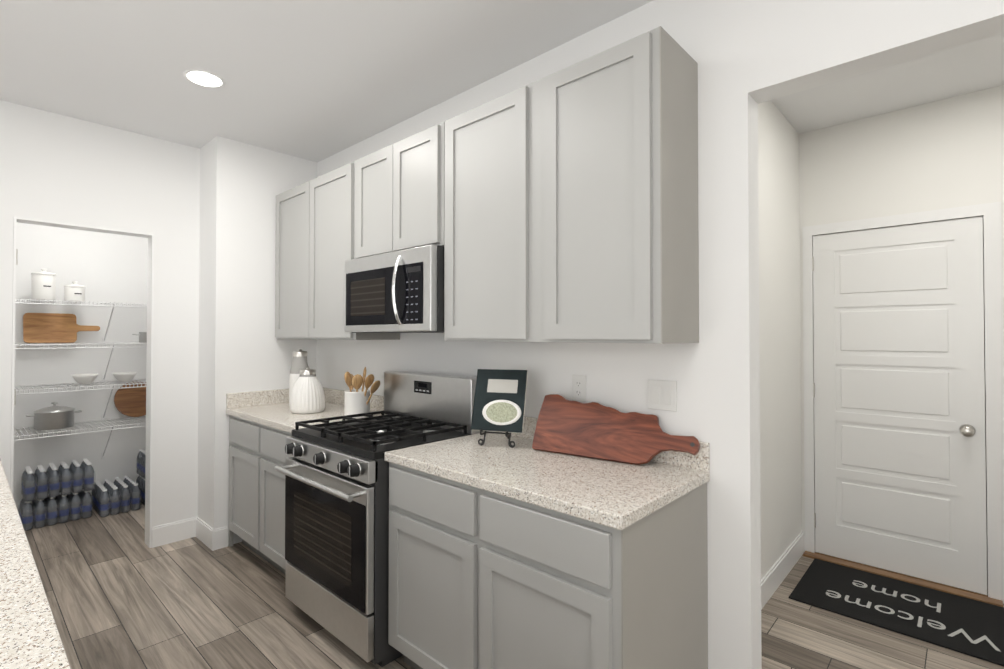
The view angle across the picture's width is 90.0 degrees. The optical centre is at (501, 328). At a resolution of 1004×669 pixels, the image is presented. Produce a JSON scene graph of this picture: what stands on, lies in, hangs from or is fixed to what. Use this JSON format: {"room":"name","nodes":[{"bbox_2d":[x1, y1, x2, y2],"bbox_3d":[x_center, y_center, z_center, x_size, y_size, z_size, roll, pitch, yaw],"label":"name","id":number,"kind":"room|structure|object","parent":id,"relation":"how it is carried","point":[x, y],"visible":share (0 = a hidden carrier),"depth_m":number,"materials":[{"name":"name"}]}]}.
{"room":"kitchen","nodes":[
{"label":"kitchen","id":0,"kind":"room"},
{"bbox_2d":[13,222,147,502],"bbox_3d":[-3.525,0.093,4.067,0.115,2.720,1.830,-1,-1,43],"label":"wall","id":1,"kind":"structure","parent":0,"point":[105,267],"depth_m":4.11,"materials":[{"name":"white paint"}]},
{"bbox_2d":[15,490,91,512],"bbox_3d":[-3.478,1.386,4.007,0.013,0.133,1.600,-1,-1,43],"label":"baseboard","id":2,"kind":"structure","parent":1,"relation":"attached to","point":[18,503],"depth_m":3.80,"materials":[{"name":"white paint"}]},
{"bbox_2d":[14,299,146,459],"bbox_3d":[-3.330,0.437,3.883,0.414,1.292,1.592,-1,-1,43],"label":"pantry shelving","id":3,"kind":"object","parent":1,"relation":"attached to","point":[89,303],"visible":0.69,"depth_m":3.87,"materials":[{"name":"white metal"}]},
{"bbox_2d":[31,269,55,299],"bbox_3d":[-3.447,-0.333,3.776,0.144,0.242,0.143,-1,-1,43],"label":"flour canister","id":4,"kind":"object","parent":3,"relation":"on","point":[43,284],"visible":0.85,"depth_m":3.73,"materials":[{"name":"white ceramic"}]},
{"bbox_2d":[26,402,81,429],"bbox_3d":[-3.400,0.654,3.815,0.239,0.191,0.316,-1,-1,43],"label":"stock pot","id":5,"kind":"object","parent":3,"relation":"on","point":[54,416],"visible":1,"depth_m":3.74,"materials":[{"name":"silver metal"}]},
{"bbox_2d":[23,313,99,342],"bbox_3d":[-3.468,-0.005,3.968,0.074,0.232,0.460,-1,-1,43],"label":"paddle board","id":6,"kind":"object","parent":3,"relation":"on","point":[50,328],"visible":0.9,"depth_m":3.91,"materials":[{"name":"brown wood"}]},
{"bbox_2d":[64,281,84,301],"bbox_3d":[-3.332,-0.291,3.915,0.132,0.162,0.130,-1,-1,43],"label":"sugar canister","id":7,"kind":"object","parent":3,"relation":"on","point":[74,291],"visible":0.85,"depth_m":3.87,"materials":[{"name":"white ceramic"}]},
{"bbox_2d":[72,373,97,383],"bbox_3d":[-3.267,0.393,3.934,0.164,0.075,0.164,-1,-1,43],"label":"bowl","id":8,"kind":"object","parent":3,"relation":"on","point":[85,378],"visible":1,"depth_m":3.89,"materials":[{"name":"white ceramic"}]},
{"bbox_2d":[112,372,136,381],"bbox_3d":[-3.108,0.396,4.134,0.164,0.075,0.164,-1,-1,43],"label":"bowl","id":9,"kind":"object","parent":3,"relation":"on","point":[123,376],"visible":1,"depth_m":4.09,"materials":[{"name":"white ceramic"}]},
{"bbox_2d":[114,381,145,416],"bbox_3d":[-3.145,0.602,4.322,0.100,0.306,0.312,-1,-1,43],"label":"round board","id":10,"kind":"object","parent":3,"relation":"on","point":[130,402],"visible":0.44,"depth_m":4.28,"materials":[{"name":"brown wood"}]},
{"bbox_2d":[132,332,146,342],"bbox_3d":[-2.993,0.071,4.263,0.154,0.088,0.236,-1,-1,43],"label":"pot","id":11,"kind":"object","parent":3,"relation":"on","point":[142,337],"visible":0.42,"depth_m":4.19,"materials":[{"name":"silver metal"}]},
{"bbox_2d":[0,100,199,526],"bbox_3d":[-3.702,0.065,1.916,0.115,2.720,4.500,-1,-1,43],"label":"wall","id":12,"kind":"structure","parent":0,"point":[176,342],"depth_m":3.30,"materials":[{"name":"white paint"}]},
{"bbox_2d":[10,217,153,547],"bbox_3d":[-2.585,0.404,3.121,0.123,2.074,0.671,-1,-1,43],"label":"trim","id":13,"kind":"structure","parent":12,"relation":"attached to","point":[149,393],"depth_m":3.32,"materials":[{"name":"white paint"}]},
{"bbox_2d":[152,517,196,547],"bbox_3d":[-2.219,1.378,3.410,0.013,0.133,0.268,-1,-1,43],"label":"baseboard","id":14,"kind":"structure","parent":12,"relation":"attached to","point":[168,533],"depth_m":3.40,"materials":[{"name":"white paint"}]},
{"bbox_2d":[197,136,316,545],"bbox_3d":[-1.773,0.089,3.752,0.455,2.720,0.815,-1,-1,43],"label":"wall","id":15,"kind":"structure","parent":0,"point":[242,348],"depth_m":3.43,"materials":[{"name":"white paint"}]},
{"bbox_2d":[196,517,212,549],"bbox_3d":[-2.007,1.378,3.388,0.329,0.133,0.013,-1,-1,43],"label":"baseboard","id":16,"kind":"structure","parent":15,"relation":"attached to","point":[203,532],"depth_m":3.38,"materials":[{"name":"white paint"}]},
{"bbox_2d":[212,526,227,550],"bbox_3d":[-1.855,1.377,3.302,0.013,0.133,0.093,-1,-1,43],"label":"baseboard","id":17,"kind":"structure","parent":15,"relation":"attached to","point":[219,538],"depth_m":3.30,"materials":[{"name":"white paint"}]},
{"bbox_2d":[0,0,1003,161],"bbox_3d":[-0.917,-1.345,1.150,8.300,0.080,7.530,-1,-1,43],"label":"ceiling","id":18,"kind":"structure","parent":0,"point":[315,80],"depth_m":2.45,"materials":[{"name":"white paint"}]},
{"bbox_2d":[183,69,224,87],"bbox_3d":[-1.528,-1.284,2.580,0.188,0.004,0.188,-1,-1,43],"label":"recessed light","id":19,"kind":"object","parent":18,"relation":"in","point":[203,78],"visible":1,"depth_m":2.57,"materials":[{"name":"white paint"}]},
{"bbox_2d":[25,502,1003,668],"bbox_3d":[-0.917,1.455,1.114,8.300,0.080,7.530,-1,-1,43],"label":"floor","id":20,"kind":"structure","parent":0,"point":[120,593],"depth_m":2.48,"materials":[{"name":"brown wood"}]},
{"bbox_2d":[0,459,70,668],"bbox_3d":[-1.557,0.955,0.870,2.800,0.914,1.052,-1,-1,43],"label":"kitchen island","id":21,"kind":"object","parent":20,"relation":"on","point":[30,638],"visible":1,"depth_m":0.90,"materials":[{"name":"grey stone"}]},
{"bbox_2d":[19,489,92,530],"bbox_3d":[-3.378,1.345,3.808,0.270,0.208,0.403,-1,-1,43],"label":"pack","id":22,"kind":"object","parent":20,"relation":"on","point":[48,511],"visible":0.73,"depth_m":3.73,"materials":[{"name":"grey plastic"}]},
{"bbox_2d":[21,458,95,501],"bbox_3d":[-3.364,1.136,3.812,0.270,0.208,0.403,-1,-1,43],"label":"pack","id":23,"kind":"object","parent":22,"relation":"on","point":[64,479],"visible":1,"depth_m":3.74,"materials":[{"name":"grey plastic"}]},
{"bbox_2d":[91,475,141,516],"bbox_3d":[-3.129,1.349,4.074,0.403,0.208,0.270,-1,-1,43],"label":"pack","id":24,"kind":"object","parent":20,"relation":"on","point":[117,496],"visible":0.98,"depth_m":3.97,"materials":[{"name":"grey plastic"}]},
{"bbox_2d":[136,474,144,505],"bbox_3d":[-2.929,1.352,4.290,0.403,0.208,0.270,-1,-1,43],"label":"pack","id":25,"kind":"object","parent":20,"relation":"on","point":[140,480],"visible":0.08,"depth_m":4.20,"materials":[{"name":"grey plastic"}]},
{"bbox_2d":[136,449,145,478],"bbox_3d":[-2.923,1.142,4.294,0.403,0.208,0.270,-1,-1,43],"label":"pack","id":26,"kind":"object","parent":25,"relation":"on","point":[141,459],"visible":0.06,"depth_m":4.23,"materials":[{"name":"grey plastic"}]},
{"bbox_2d":[228,415,291,574],"bbox_3d":[-1.232,1.004,3.206,1.062,0.876,0.628,-1,-1,43],"label":"base cabinet","id":27,"kind":"object","parent":20,"relation":"on","point":[256,508],"visible":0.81,"depth_m":2.99,"materials":[{"name":"grey wood"}]},
{"bbox_2d":[226,387,383,432],"bbox_3d":[-1.232,0.497,3.212,1.065,0.138,0.634,-1,-1,43],"label":"countertop","id":28,"kind":"structure","parent":27,"relation":"on","point":[269,408],"depth_m":3.29,"materials":[{"name":"stone"}]},
{"bbox_2d":[289,349,308,405],"bbox_3d":[-1.359,0.333,3.376,0.133,0.393,0.133,-1,-1,43],"label":"vase","id":29,"kind":"object","parent":28,"relation":"on","point":[299,362],"visible":0.56,"depth_m":3.33,"materials":[{"name":"white ceramic"}]},
{"bbox_2d":[290,368,324,413],"bbox_3d":[-1.235,0.387,3.193,0.211,0.281,0.211,-1,-1,43],"label":"jug vase","id":30,"kind":"object","parent":28,"relation":"on","point":[307,395],"visible":1,"depth_m":3.12,"materials":[{"name":"white ceramic"}]},
{"bbox_2d":[344,367,379,418],"bbox_3d":[-0.850,0.375,2.974,0.299,0.299,0.149,-1,-1,43],"label":"utensil crock","id":31,"kind":"object","parent":28,"relation":"on","point":[357,399],"visible":0.85,"depth_m":2.92,"materials":[{"name":"white ceramic"}]},
{"bbox_2d":[274,371,484,666],"bbox_3d":[-0.615,0.841,2.524,0.760,1.185,0.758,-1,-1,43],"label":"range","id":32,"kind":"object","parent":20,"relation":"on","point":[337,525],"visible":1,"depth_m":2.27,"materials":[{"name":"grey metal"}]},
{"bbox_2d":[388,462,707,668],"bbox_3d":[0.127,0.988,1.950,1.094,0.876,0.628,-1,-1,43],"label":"base cabinet","id":33,"kind":"object","parent":20,"relation":"on","point":[481,578],"visible":0.88,"depth_m":1.64,"materials":[{"name":"grey wood"}]},
{"bbox_2d":[385,416,709,529],"bbox_3d":[0.129,0.480,1.953,1.106,0.138,0.634,-1,-1,43],"label":"countertop","id":34,"kind":"structure","parent":33,"relation":"on","point":[617,495],"depth_m":1.77,"materials":[{"name":"stone"}]},
{"bbox_2d":[478,429,514,447],"bbox_3d":[0.003,0.377,2.223,0.169,0.272,0.219,-1,-1,43],"label":"easel","id":35,"kind":"object","parent":34,"relation":"on","point":[507,435],"visible":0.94,"depth_m":2.19,"materials":[{"name":"black metal"}]},
{"bbox_2d":[471,369,527,432],"bbox_3d":[-0.010,0.317,2.229,0.236,0.268,0.106,0,-1,19],"label":"cookbook","id":36,"kind":"object","parent":35,"relation":"on","point":[499,400],"visible":1,"depth_m":2.22,"materials":[{"name":"black paper"}]},
{"bbox_2d":[532,394,699,464],"bbox_3d":[0.437,0.397,1.994,0.671,0.229,0.137,-1,-1,34],"label":"cutting board","id":37,"kind":"object","parent":34,"relation":"on","point":[594,430],"visible":0.9,"depth_m":2.00,"materials":[{"name":"brown wood"}]},
{"bbox_2d":[788,558,1003,665],"bbox_3d":[2.130,1.429,2.543,1.065,0.010,0.635,-1,-1,43],"label":"doormat","id":38,"kind":"object","parent":20,"relation":"on","point":[967,626],"visible":1,"depth_m":2.56,"materials":[{"name":"black fabric"}]},
{"bbox_2d":[316,0,1003,668],"bbox_3d":[0.184,0.072,2.419,4.230,2.720,0.115,-1,-1,43],"label":"wall","id":39,"kind":"structure","parent":0,"point":[714,372],"depth_m":1.79,"materials":[{"name":"white paint"}]},
{"bbox_2d":[275,161,399,339],"bbox_3d":[-1.127,-0.446,3.336,1.059,1.031,0.324,-1,-1,43],"label":"upper cabinet","id":40,"kind":"object","parent":39,"relation":"attached to","point":[315,240],"visible":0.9,"depth_m":3.17,"materials":[{"name":"grey wood"}]},
{"bbox_2d":[356,122,444,258],"bbox_3d":[-0.455,-0.679,2.718,0.762,0.581,0.324,-1,-1,43],"label":"upper cabinet","id":41,"kind":"object","parent":39,"relation":"attached to","point":[399,195],"visible":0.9,"depth_m":2.56,"materials":[{"name":"grey wood"}]},
{"bbox_2d":[344,244,443,332],"bbox_3d":[-0.494,-0.181,2.670,0.759,0.403,0.434,-1,-1,43],"label":"microwave","id":42,"kind":"object","parent":41,"relation":"attached to","point":[400,291],"visible":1,"depth_m":2.45,"materials":[{"name":"grey metal"}]},
{"bbox_2d":[444,26,698,343],"bbox_3d":[0.220,-0.462,2.091,1.069,1.031,0.324,-1,-1,43],"label":"upper cabinet","id":43,"kind":"object","parent":39,"relation":"attached to","point":[571,204],"visible":1,"depth_m":1.82,"materials":[{"name":"grey wood"}]},
{"bbox_2d":[572,375,585,401],"bbox_3d":[0.336,0.259,2.191,0.070,0.115,0.010,-1,-1,43],"label":"electrical outlet","id":44,"kind":"object","parent":39,"relation":"attached to","point":[578,387],"visible":1,"depth_m":2.19,"materials":[{"name":"white plastic"}]},
{"bbox_2d":[648,379,676,411],"bbox_3d":[0.615,0.256,1.932,0.116,0.115,0.011,-1,-1,43],"label":"light switch","id":45,"kind":"object","parent":39,"relation":"attached to","point":[662,394],"visible":1,"depth_m":1.93,"materials":[{"name":"white plastic"}]},
{"bbox_2d":[758,100,801,578],"bbox_3d":[1.305,0.075,2.663,0.115,2.720,1.765,-1,-1,43],"label":"wall","id":46,"kind":"structure","parent":0,"point":[780,345],"depth_m":2.90,"materials":[{"name":"white paint"}]},
{"bbox_2d":[761,531,803,609],"bbox_3d":[1.352,1.368,2.603,0.013,0.133,1.765,-1,-1,43],"label":"baseboard","id":47,"kind":"structure","parent":46,"relation":"attached to","point":[774,577],"depth_m":2.84,"materials":[{"name":"white paint"}]},
{"bbox_2d":[799,85,1003,530],"bbox_3d":[2.610,0.076,2.737,1.930,2.720,0.115,-1,-1,43],"label":"wall","id":48,"kind":"structure","parent":0,"point":[930,156],"depth_m":2.92,"materials":[{"name":"white paint"}]},
{"bbox_2d":[812,216,986,594],"bbox_3d":[2.278,0.410,2.943,0.797,2.022,0.115,-1,-1,43],"label":"hall door","id":49,"kind":"structure","parent":48,"relation":"in","point":[899,419],"depth_m":2.92,"materials":[{"name":"white paint"}]},
{"bbox_2d":[802,202,1003,603],"bbox_3d":[2.336,0.387,2.989,0.918,2.105,0.135,-1,-1,43],"label":"door frame","id":50,"kind":"structure","parent":48,"relation":"attached to","point":[991,213],"depth_m":2.67,"materials":[{"name":"white paint"}]},
{"bbox_2d":[803,551,1002,606],"bbox_3d":[2.267,1.430,2.909,0.900,0.016,0.078,-1,-1,43],"label":"sill","id":51,"kind":"structure","parent":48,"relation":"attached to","point":[920,582],"depth_m":2.86,"materials":[{"name":"brown wood"}]}
]}

